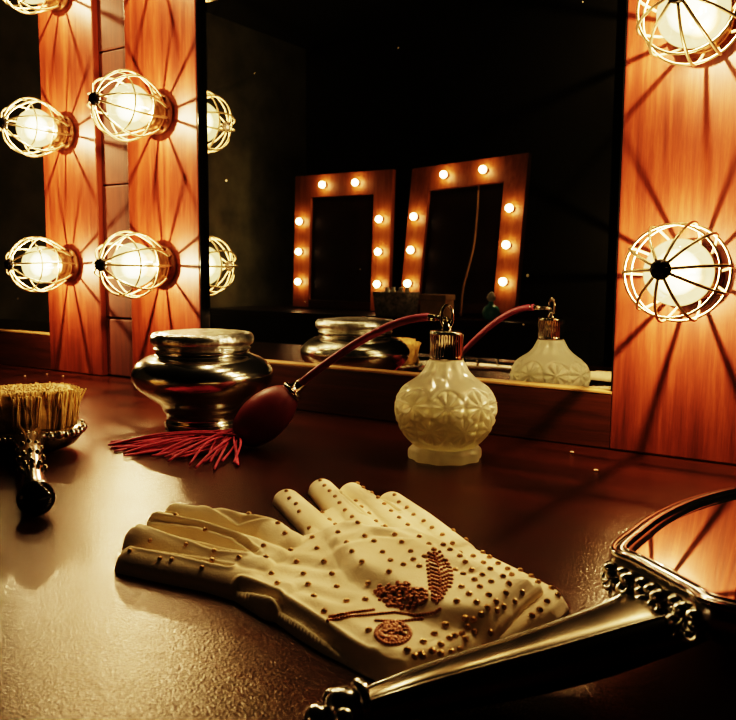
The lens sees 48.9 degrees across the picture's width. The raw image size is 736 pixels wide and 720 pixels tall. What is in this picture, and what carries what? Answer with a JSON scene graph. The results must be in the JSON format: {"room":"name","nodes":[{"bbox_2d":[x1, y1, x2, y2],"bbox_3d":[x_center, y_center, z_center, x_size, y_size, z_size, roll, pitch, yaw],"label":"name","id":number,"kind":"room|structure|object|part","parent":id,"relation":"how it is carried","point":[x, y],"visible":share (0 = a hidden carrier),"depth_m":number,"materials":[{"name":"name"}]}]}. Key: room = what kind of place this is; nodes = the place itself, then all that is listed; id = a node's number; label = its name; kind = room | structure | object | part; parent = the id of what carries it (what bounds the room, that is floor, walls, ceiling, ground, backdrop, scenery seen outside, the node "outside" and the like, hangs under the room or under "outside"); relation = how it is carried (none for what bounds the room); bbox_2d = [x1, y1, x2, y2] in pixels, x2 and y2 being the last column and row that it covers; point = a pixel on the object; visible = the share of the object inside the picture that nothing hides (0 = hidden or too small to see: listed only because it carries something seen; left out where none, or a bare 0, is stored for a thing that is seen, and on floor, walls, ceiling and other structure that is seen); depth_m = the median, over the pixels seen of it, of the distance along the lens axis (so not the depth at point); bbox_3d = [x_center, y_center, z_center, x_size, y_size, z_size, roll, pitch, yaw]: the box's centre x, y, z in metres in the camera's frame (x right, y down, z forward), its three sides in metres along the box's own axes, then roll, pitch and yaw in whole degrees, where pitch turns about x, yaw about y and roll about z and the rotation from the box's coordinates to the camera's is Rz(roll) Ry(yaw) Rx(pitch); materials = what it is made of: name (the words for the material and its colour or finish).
{"room":"backstage room","nodes":[
{"label":"backstage room","id":0,"kind":"room"},
{"bbox_3d":[-1.658,0.995,-0.357,5.450,0.100,4.450,5,8,33],"label":"floor","id":1,"kind":"structure","parent":0,"visible":0},
{"bbox_2d":[0,364,735,719],"bbox_3d":[-0.397,0.438,0.868,3.050,0.750,0.728,5,8,33],"label":"table","id":2,"kind":"object","parent":1,"relation":"on","point":[81,638],"visible":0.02,"depth_m":0.46,"materials":[{"name":"red wood"}]},
{"bbox_2d":[0,381,86,515],"bbox_3d":[-0.249,0.059,0.636,0.102,0.056,0.257,-4,8,-35],"label":"brush","id":3,"kind":"object","parent":2,"relation":"on","point":[36,419],"visible":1,"depth_m":0.67,"materials":[{"name":"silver metal"}]},
{"bbox_3d":[-0.250,0.075,0.600,0.027,0.027,0.165,-3,7,-24],"label":"handle","id":4,"kind":"part","parent":3,"relation":"part of","materials":[{"name":"silver metal"}]},
{"bbox_3d":[-0.298,0.068,0.707,0.095,0.022,0.080,-3,7,-26],"label":"plate","id":5,"kind":"part","parent":3,"relation":"part of","materials":[{"name":"silver metal"}]},
{"bbox_2d":[0,0,112,375],"bbox_3d":[-0.693,-0.415,1.366,0.752,0.830,0.035,5,8,33],"label":"vanity mirror","id":6,"kind":"object","parent":2,"relation":"on","point":[51,57],"visible":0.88,"depth_m":1.22,"materials":[{"name":"red wood"}]},
{"bbox_2d":[0,0,48,332],"bbox_3d":[-0.702,-0.384,1.368,0.520,0.653,0.006,5,8,33],"label":"mirror glass","id":7,"kind":"object","parent":6,"relation":"on","point":[24,180],"depth_m":1.27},
{"bbox_3d":[-0.701,-0.030,1.413,0.520,0.054,0.034,5,8,33],"label":"rail","id":8,"kind":"part","parent":6,"relation":"part of","materials":[{"name":"red wood"}]},
{"bbox_2d":[3,0,69,13],"bbox_3d":[-0.471,-0.523,1.125,0.082,0.079,0.104,5,8,33],"label":"bulb","id":9,"kind":"object","parent":6,"relation":"attached to","point":[57,5],"visible":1,"depth_m":1.15,"materials":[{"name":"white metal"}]},
{"bbox_3d":[-0.468,-0.524,1.129,0.053,0.053,0.055,-2,4,34],"label":"glass bulb","id":10,"kind":"part","parent":9,"relation":"part of","materials":[{"name":"white glass"}]},
{"bbox_2d":[45,0,69,10],"bbox_3d":[-0.450,-0.527,1.157,0.050,0.049,0.025,-2,4,34],"label":"socket","id":11,"kind":"object","parent":9,"relation":"attached to","point":[57,5],"depth_m":1.16,"materials":[{"name":"brown metal"}]},
{"bbox_2d":[0,97,75,157],"bbox_3d":[-0.473,-0.328,1.146,0.080,0.082,0.104,5,8,33],"label":"bulb","id":12,"kind":"object","parent":6,"relation":"attached to","point":[36,128],"visible":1,"depth_m":1.13,"materials":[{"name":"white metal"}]},
{"bbox_3d":[-0.470,-0.329,1.151,0.053,0.053,0.055,-16,-4,34],"label":"glass bulb","id":13,"kind":"part","parent":12,"relation":"part of","materials":[{"name":"white glass"}]},
{"bbox_2d":[50,115,75,149],"bbox_3d":[-0.451,-0.332,1.179,0.050,0.049,0.025,-16,-4,34],"label":"socket","id":14,"kind":"object","parent":12,"relation":"attached to","point":[64,125],"depth_m":1.17,"materials":[{"name":"brown metal"}]},
{"bbox_2d":[4,236,79,292],"bbox_3d":[-0.474,-0.138,1.168,0.082,0.080,0.104,5,8,33],"label":"bulb","id":15,"kind":"object","parent":6,"relation":"attached to","point":[40,264],"visible":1,"depth_m":1.16,"materials":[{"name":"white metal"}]},
{"bbox_3d":[-0.471,-0.138,1.173,0.053,0.053,0.055,-36,-15,31],"label":"glass bulb","id":16,"kind":"part","parent":15,"relation":"part of","materials":[{"name":"white glass"}]},
{"bbox_2d":[58,248,79,280],"bbox_3d":[-0.452,-0.141,1.201,0.050,0.049,0.025,-36,-15,31],"label":"socket","id":17,"kind":"object","parent":15,"relation":"attached to","point":[69,271],"depth_m":1.19,"materials":[{"name":"brown metal"}]},
{"bbox_3d":[-0.430,-0.394,1.194,0.122,0.830,0.035,5,8,33],"label":"post","id":18,"kind":"part","parent":6,"relation":"part of","materials":[{"name":"red wood"}]},
{"bbox_2d":[97,0,132,376],"bbox_3d":[-0.296,-0.384,1.109,0.194,0.828,0.022,5,8,33],"label":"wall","id":19,"kind":"structure","parent":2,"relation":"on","point":[111,41],"depth_m":1.15,"materials":[{"name":"brown wood"}]},
{"bbox_2d":[131,328,272,430],"bbox_3d":[-0.167,0.018,0.819,0.141,0.098,0.141,5,8,33],"label":"jar","id":20,"kind":"object","parent":2,"relation":"on","point":[201,378],"visible":0.94,"depth_m":0.77,"materials":[{"name":"silver metal"}]},
{"bbox_3d":[-0.166,-0.021,0.815,0.103,0.019,0.103,5,8,33],"label":"lid","id":21,"kind":"part","parent":20,"relation":"part of","materials":[{"name":"silver metal"}]},
{"bbox_2d":[108,304,496,470],"bbox_3d":[-0.061,0.017,0.691,0.339,0.131,0.111,0,6,-2],"label":"perfume atomizer","id":22,"kind":"object","parent":2,"relation":"on","point":[445,412],"visible":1,"depth_m":0.67,"materials":[{"name":"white glass"}]},
{"bbox_3d":[-0.092,0.050,0.725,0.052,0.056,0.049,5,8,33],"label":"squeeze bulb","id":23,"kind":"part","parent":22,"relation":"part of","materials":[{"name":"red rubber"}]},
{"bbox_3d":[0.065,0.041,0.686,0.087,0.084,0.087,5,8,33],"label":"glass","id":24,"kind":"part","parent":22,"relation":"part of","materials":[{"name":"white glass"}]},
{"bbox_2d":[272,478,569,638],"bbox_3d":[0.013,0.103,0.463,0.096,0.012,0.269,-2,7,-23],"label":"glove","id":25,"kind":"object","parent":2,"relation":"on","point":[353,502],"visible":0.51,"depth_m":0.49,"materials":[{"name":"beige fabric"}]},
{"bbox_2d":[114,503,542,680],"bbox_3d":[-0.034,0.103,0.414,0.232,0.022,0.129,5,8,33],"label":"glove","id":26,"kind":"object","parent":25,"relation":"on","point":[381,602],"visible":1,"depth_m":0.38,"materials":[{"name":"beige fabric"}]},
{"bbox_2d":[123,0,735,464],"bbox_3d":[0.018,-0.350,0.833,0.756,0.830,0.035,5,8,33],"label":"vanity mirror","id":27,"kind":"object","parent":2,"relation":"on","point":[325,174],"visible":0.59,"depth_m":0.80,"materials":[{"name":"red wood"}]},
{"bbox_2d":[87,69,173,141],"bbox_3d":[-0.281,-0.298,0.955,0.108,0.081,0.081,-5,8,-39],"label":"bulb","id":28,"kind":"object","parent":27,"relation":"attached to","point":[128,106],"visible":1,"depth_m":0.94,"materials":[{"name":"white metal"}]},
{"bbox_3d":[-0.280,-0.299,0.958,0.053,0.053,0.055,-9,-1,32],"label":"glass bulb","id":29,"kind":"part","parent":28,"relation":"part of","materials":[{"name":"white glass"}]},
{"bbox_2d":[143,93,173,134],"bbox_3d":[-0.262,-0.301,0.987,0.050,0.049,0.025,-9,-1,32],"label":"socket","id":30,"kind":"object","parent":28,"relation":"attached to","point":[164,108],"depth_m":0.98,"materials":[{"name":"brown metal"}]},
{"bbox_2d":[92,230,176,298],"bbox_3d":[-0.283,-0.115,0.974,0.082,0.082,0.104,4,7,31],"label":"bulb","id":31,"kind":"object","parent":27,"relation":"attached to","point":[134,265],"visible":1,"depth_m":0.96,"materials":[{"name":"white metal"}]},
{"bbox_3d":[-0.281,-0.115,0.978,0.053,0.053,0.055,-29,-10,30],"label":"glass bulb","id":32,"kind":"part","parent":31,"relation":"part of","materials":[{"name":"white glass"}]},
{"bbox_2d":[150,245,176,284],"bbox_3d":[-0.263,-0.118,1.007,0.050,0.049,0.025,-29,-10,30],"label":"socket","id":33,"kind":"object","parent":31,"relation":"attached to","point":[167,258],"depth_m":1.00,"materials":[{"name":"brown metal"}]},
{"bbox_3d":[-0.246,-0.371,1.005,0.125,0.830,0.035,5,8,33],"label":"post","id":34,"kind":"part","parent":27,"relation":"part of","materials":[{"name":"red wood"}]},
{"bbox_2d":[201,0,626,389],"bbox_3d":[0.014,-0.316,0.832,0.505,0.657,0.006,5,8,33],"label":"mirror glass","id":35,"kind":"object","parent":27,"relation":"on","point":[366,165],"depth_m":0.82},
{"bbox_3d":[0.015,0.037,0.877,0.505,0.050,0.034,5,8,33],"label":"rail","id":36,"kind":"part","parent":27,"relation":"part of","materials":[{"name":"red wood"}]},
{"bbox_3d":[0.282,-0.329,0.661,0.126,0.830,0.035,5,8,33],"label":"post","id":37,"kind":"part","parent":27,"relation":"part of","materials":[{"name":"red wood"}]},
{"bbox_2d":[621,220,733,322],"bbox_3d":[0.244,-0.068,0.633,0.108,0.079,0.081,-5,8,-38],"label":"bulb","id":38,"kind":"object","parent":27,"relation":"attached to","point":[678,272],"visible":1,"depth_m":0.61,"materials":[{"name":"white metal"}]},
{"bbox_3d":[0.245,-0.069,0.637,0.053,0.053,0.055,-4,1,35],"label":"glass bulb","id":39,"kind":"part","parent":38,"relation":"part of","materials":[{"name":"white glass"}]},
{"bbox_2d":[692,246,724,303],"bbox_3d":[0.264,-0.070,0.664,0.050,0.049,0.025,-4,1,35],"label":"socket","id":40,"kind":"object","parent":38,"relation":"attached to","point":[712,253],"depth_m":0.65,"materials":[{"name":"brown metal"}]},
{"bbox_2d":[636,0,735,66],"bbox_3d":[0.244,-0.263,0.609,0.078,0.082,0.104,5,8,33],"label":"bulb","id":41,"kind":"object","parent":27,"relation":"attached to","point":[700,29],"visible":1,"depth_m":0.60,"materials":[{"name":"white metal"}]},
{"bbox_3d":[0.247,-0.264,0.614,0.053,0.053,0.055,46,27,21],"label":"glass bulb","id":42,"kind":"part","parent":41,"relation":"part of","materials":[{"name":"white glass"}]},
{"bbox_2d":[678,3,735,58],"bbox_3d":[0.266,-0.267,0.642,0.049,0.050,0.025,46,27,21],"label":"socket","id":43,"kind":"object","parent":41,"relation":"attached to","point":[730,33],"depth_m":0.64,"materials":[{"name":"brown metal"}]},
{"bbox_2d":[303,487,735,719],"bbox_3d":[0.194,0.097,0.390,0.411,0.042,0.275,1,6,5],"label":"mirror","id":44,"kind":"object","parent":2,"relation":"on","point":[671,575],"visible":1,"depth_m":0.30,"materials":[{"name":"silver metal"}]},
{"bbox_3d":[0.060,0.110,0.304,0.132,0.032,0.048,-2,7,-19],"label":"handle","id":45,"kind":"part","parent":44,"relation":"part of","materials":[{"name":"silver metal"}]},
{"bbox_3d":[0.274,0.100,0.365,0.272,0.042,0.288,5,8,33],"label":"frame","id":46,"kind":"part","parent":44,"relation":"part of","materials":[{"name":"silver metal"}]},
{"bbox_2d":[636,497,735,598],"bbox_3d":[0.274,0.094,0.365,0.253,0.023,0.268,5,8,33],"label":"mirror glass","id":47,"kind":"object","parent":44,"relation":"on","point":[686,549],"depth_m":0.36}
]}

